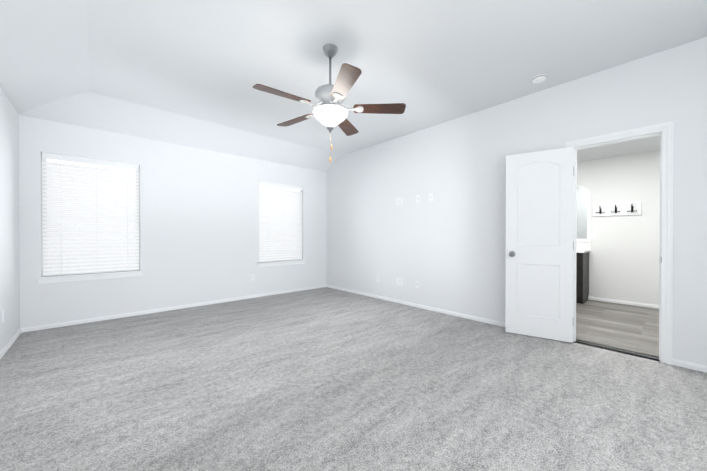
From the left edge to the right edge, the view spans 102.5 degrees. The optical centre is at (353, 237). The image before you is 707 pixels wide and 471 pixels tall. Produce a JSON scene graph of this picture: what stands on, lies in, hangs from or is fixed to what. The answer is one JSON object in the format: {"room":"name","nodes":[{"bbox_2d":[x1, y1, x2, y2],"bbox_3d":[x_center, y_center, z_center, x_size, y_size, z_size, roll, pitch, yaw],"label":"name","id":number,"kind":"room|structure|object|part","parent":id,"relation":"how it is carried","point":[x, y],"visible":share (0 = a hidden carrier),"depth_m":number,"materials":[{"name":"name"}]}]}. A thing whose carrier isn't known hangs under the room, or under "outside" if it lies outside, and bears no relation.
{"room":"empty bedroom","nodes":[
{"label":"empty bedroom","id":0,"kind":"room"},
{"bbox_2d":[0,87,19,350],"bbox_3d":[-1.903,-0.381,0.997,0.140,3.000,6.020,0,0,-42],"label":"wall","id":1,"kind":"structure","parent":0,"point":[9,229],"depth_m":2.91,"materials":[{"name":"white paint"}]},
{"bbox_2d":[2,309,4,322],"bbox_3d":[-3.333,0.750,2.703,0.008,0.115,0.070,0,0,-42],"label":"electrical outlet","id":2,"kind":"object","parent":1,"relation":"attached to","point":[3,315],"visible":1,"depth_m":2.69,"materials":[{"name":"white plastic"}]},
{"bbox_2d":[0,328,21,358],"bbox_3d":[-1.847,1.093,1.056,0.013,0.052,6.020,0,0,-42],"label":"baseboard","id":3,"kind":"structure","parent":1,"relation":"attached to","point":[4,350],"depth_m":2.87,"materials":[{"name":"white paint"}]},
{"bbox_2d":[19,115,325,327],"bbox_3d":[-2.276,-0.402,4.805,4.680,3.000,0.140,0,0,-42],"label":"wall","id":4,"kind":"structure","parent":0,"point":[199,224],"depth_m":4.31,"materials":[{"name":"white paint"}]},
{"bbox_2d":[35,270,143,283],"bbox_3d":[-3.402,0.515,3.736,1.040,0.082,0.120,0,0,-42],"label":"window sill","id":5,"kind":"structure","parent":4,"relation":"attached to","point":[72,278],"depth_m":3.66,"materials":[{"name":"white paint"}]},
{"bbox_2d":[42,158,139,272],"bbox_3d":[-3.456,-0.276,3.792,0.950,1.500,0.040,0,0,-42],"label":"window","id":6,"kind":"structure","parent":4,"relation":"in","point":[84,164],"depth_m":3.72,"materials":[{"name":"white glass"}]},
{"bbox_2d":[42,152,138,275],"bbox_3d":[-3.410,-0.277,3.741,0.934,1.495,0.063,0,0,-42],"label":"window blind","id":7,"kind":"object","parent":6,"relation":"attached to","point":[116,236],"visible":0.98,"depth_m":3.70,"materials":[{"name":"white plastic"}]},
{"bbox_2d":[21,285,325,332],"bbox_3d":[-2.225,1.072,4.756,4.400,0.052,0.013,0,0,-42],"label":"baseboard","id":8,"kind":"structure","parent":4,"relation":"attached to","point":[55,325],"depth_m":4.12,"materials":[{"name":"white paint"}]},
{"bbox_2d":[259,185,300,257],"bbox_3d":[-1.452,-0.286,5.594,0.940,1.500,0.040,0,0,-42],"label":"window","id":9,"kind":"structure","parent":4,"relation":"in","point":[279,206],"depth_m":5.58,"materials":[{"name":"white glass"}]},
{"bbox_2d":[259,181,302,261],"bbox_3d":[-1.406,-0.287,5.543,0.924,1.495,0.063,0,0,-42],"label":"window blind","id":10,"kind":"object","parent":9,"relation":"attached to","point":[269,241],"visible":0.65,"depth_m":5.52,"materials":[{"name":"white plastic"}]},
{"bbox_2d":[257,260,305,266],"bbox_3d":[-1.399,0.505,5.539,1.030,0.082,0.120,0,0,-42],"label":"window sill","id":11,"kind":"structure","parent":4,"relation":"attached to","point":[276,263],"depth_m":5.47,"materials":[{"name":"white paint"}]},
{"bbox_2d":[0,287,706,470],"bbox_3d":[-0.242,1.171,2.501,4.610,0.120,6.300,0,0,-42],"label":"floor carpet","id":12,"kind":"object","parent":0,"point":[324,379],"visible":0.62,"depth_m":1.98,"materials":[{"name":"grey carpet"}]},
{"bbox_2d":[0,0,706,171],"bbox_3d":[-0.216,-1.594,2.509,4.680,0.430,6.300,0,0,-42],"label":"ceiling","id":13,"kind":"structure","parent":0,"point":[190,73],"depth_m":2.59,"materials":[{"name":"white paint"}]},
{"bbox_2d":[253,44,405,161],"bbox_3d":[-0.239,-1.152,2.473,1.244,0.994,1.264,0,0,-42],"label":"ceiling fan","id":14,"kind":"object","parent":13,"relation":"hanging from","point":[330,112],"visible":1,"depth_m":2.41,"materials":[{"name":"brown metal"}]},
{"bbox_3d":[-0.203,-1.035,2.483,0.312,0.136,0.312,0,0,-42],"label":"lamp shade","id":15,"kind":"part","parent":14,"relation":"part of","materials":[{"name":"white glass"}]},
{"bbox_2d":[531,74,547,83],"bbox_3d":[1.924,-1.632,2.941,0.144,0.038,0.144,0,0,-42],"label":"smoke detector","id":16,"kind":"object","parent":13,"relation":"attached to","point":[539,78],"visible":1,"depth_m":2.91,"materials":[{"name":"white plastic"}]},
{"bbox_2d":[326,37,706,365],"bbox_3d":[1.471,-0.398,4.034,0.140,3.000,6.020,0,0,-42],"label":"wall","id":17,"kind":"structure","parent":0,"point":[446,247],"depth_m":3.67,"materials":[{"name":"white paint"}]},
{"bbox_2d":[396,278,402,285],"bbox_3d":[0.767,0.739,4.712,0.008,0.115,0.145,0,0,-42],"label":"electrical outlet","id":18,"kind":"object","parent":17,"relation":"attached to","point":[399,281],"visible":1,"depth_m":4.71,"materials":[{"name":"white plastic"}]},
{"bbox_2d":[396,197,402,204],"bbox_3d":[0.761,-0.602,4.712,0.008,0.115,0.145,0,0,-42],"label":"outlet","id":19,"kind":"object","parent":17,"relation":"attached to","point":[399,200],"visible":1,"depth_m":4.71,"materials":[{"name":"white plastic"}]},
{"bbox_2d":[326,284,504,326],"bbox_3d":[0.834,1.073,4.636,0.013,0.052,4.284,0,0,-42],"label":"baseboard","id":20,"kind":"structure","parent":17,"relation":"attached to","point":[488,321],"depth_m":4.31,"materials":[{"name":"white paint"}]},
{"bbox_2d":[416,195,419,202],"bbox_3d":[1.005,-0.600,4.433,0.018,0.115,0.070,0,0,-42],"label":"outlet","id":21,"kind":"object","parent":17,"relation":"attached to","point":[417,198],"visible":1,"depth_m":4.43,"materials":[{"name":"white plastic"}]},
{"bbox_2d":[429,193,432,200],"bbox_3d":[1.162,-0.599,4.265,0.010,0.115,0.070,0,0,-42],"label":"outlet","id":22,"kind":"object","parent":17,"relation":"attached to","point":[431,197],"visible":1,"depth_m":4.25,"materials":[{"name":"white plastic"}]},
{"bbox_2d":[505,147,573,342],"bbox_3d":[2.030,0.078,3.129,0.619,2.038,0.035,0,0,33],"label":"door leaf","id":23,"kind":"structure","parent":17,"relation":"in","point":[539,243],"depth_m":3.10,"materials":[{"name":"white paint"}]},
{"bbox_2d":[509,251,514,256],"bbox_3d":[1.811,0.192,3.272,0.100,0.066,0.159,0,0,33],"label":"door knob","id":24,"kind":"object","parent":23,"relation":"attached to","point":[511,253],"depth_m":3.21,"materials":[{"name":"silver metal"}]},
{"bbox_2d":[566,121,673,364],"bbox_3d":[2.580,0.049,2.804,0.172,2.121,0.767,0,0,-42],"label":"door frame","id":25,"kind":"structure","parent":17,"relation":"attached to","point":[667,128],"depth_m":2.51,"materials":[{"name":"white paint"}]},
{"bbox_2d":[672,359,706,372],"bbox_3d":[3.104,1.087,2.114,0.013,0.052,0.969,0,0,-42],"label":"baseboard","id":26,"kind":"structure","parent":17,"relation":"attached to","point":[689,365],"depth_m":2.40,"materials":[{"name":"white paint"}]},
{"bbox_2d":[576,300,658,359],"bbox_3d":[3.338,1.160,4.027,2.785,0.124,3.180,0,0,-42],"label":"floor","id":27,"kind":"structure","parent":0,"point":[631,328],"depth_m":3.51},
{"bbox_2d":[576,243,590,303],"bbox_3d":[3.595,0.604,5.170,0.585,0.985,1.040,0,0,-42],"label":"bathroom vanity","id":28,"kind":"object","parent":27,"relation":"on","point":[582,270],"visible":0.19,"depth_m":4.68,"materials":[{"name":"black"}]},
{"bbox_2d":[577,150,659,304],"bbox_3d":[4.321,-0.403,4.903,0.140,3.000,3.180,0,0,-42],"label":"wall","id":29,"kind":"structure","parent":0,"point":[624,259],"depth_m":4.65,"materials":[{"name":"white paint"}]},
{"bbox_2d":[577,185,590,241],"bbox_3d":[3.840,-0.465,5.314,0.022,1.080,0.945,0,0,-42],"label":"mirror","id":30,"kind":"object","parent":29,"relation":"attached to","point":[583,214],"visible":0.15,"depth_m":5.04,"materials":[{"name":"white mirror"}]},
{"label":"glass","id":31,"kind":"part","parent":30,"relation":"part of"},
{"bbox_2d":[593,202,640,215],"bbox_3d":[4.341,-0.464,4.699,0.102,0.205,0.590,0,0,-42],"label":"hook rail","id":32,"kind":"object","parent":29,"relation":"attached to","point":[626,208],"visible":1,"depth_m":4.70,"materials":[{"name":"white paint"}]},
{"bbox_2d":[588,296,658,308],"bbox_3d":[4.264,1.072,4.860,0.013,0.052,2.900,0,0,-42],"label":"baseboard","id":33,"kind":"structure","parent":29,"relation":"attached to","point":[625,302],"depth_m":4.65,"materials":[{"name":"white paint"}]},
{"bbox_2d":[577,136,659,162],"bbox_3d":[3.318,-1.387,3.995,2.580,0.100,2.920,0,0,-42],"label":"ceiling","id":34,"kind":"structure","parent":0,"point":[649,144],"depth_m":4.33,"materials":[{"name":"white paint"}]}
]}

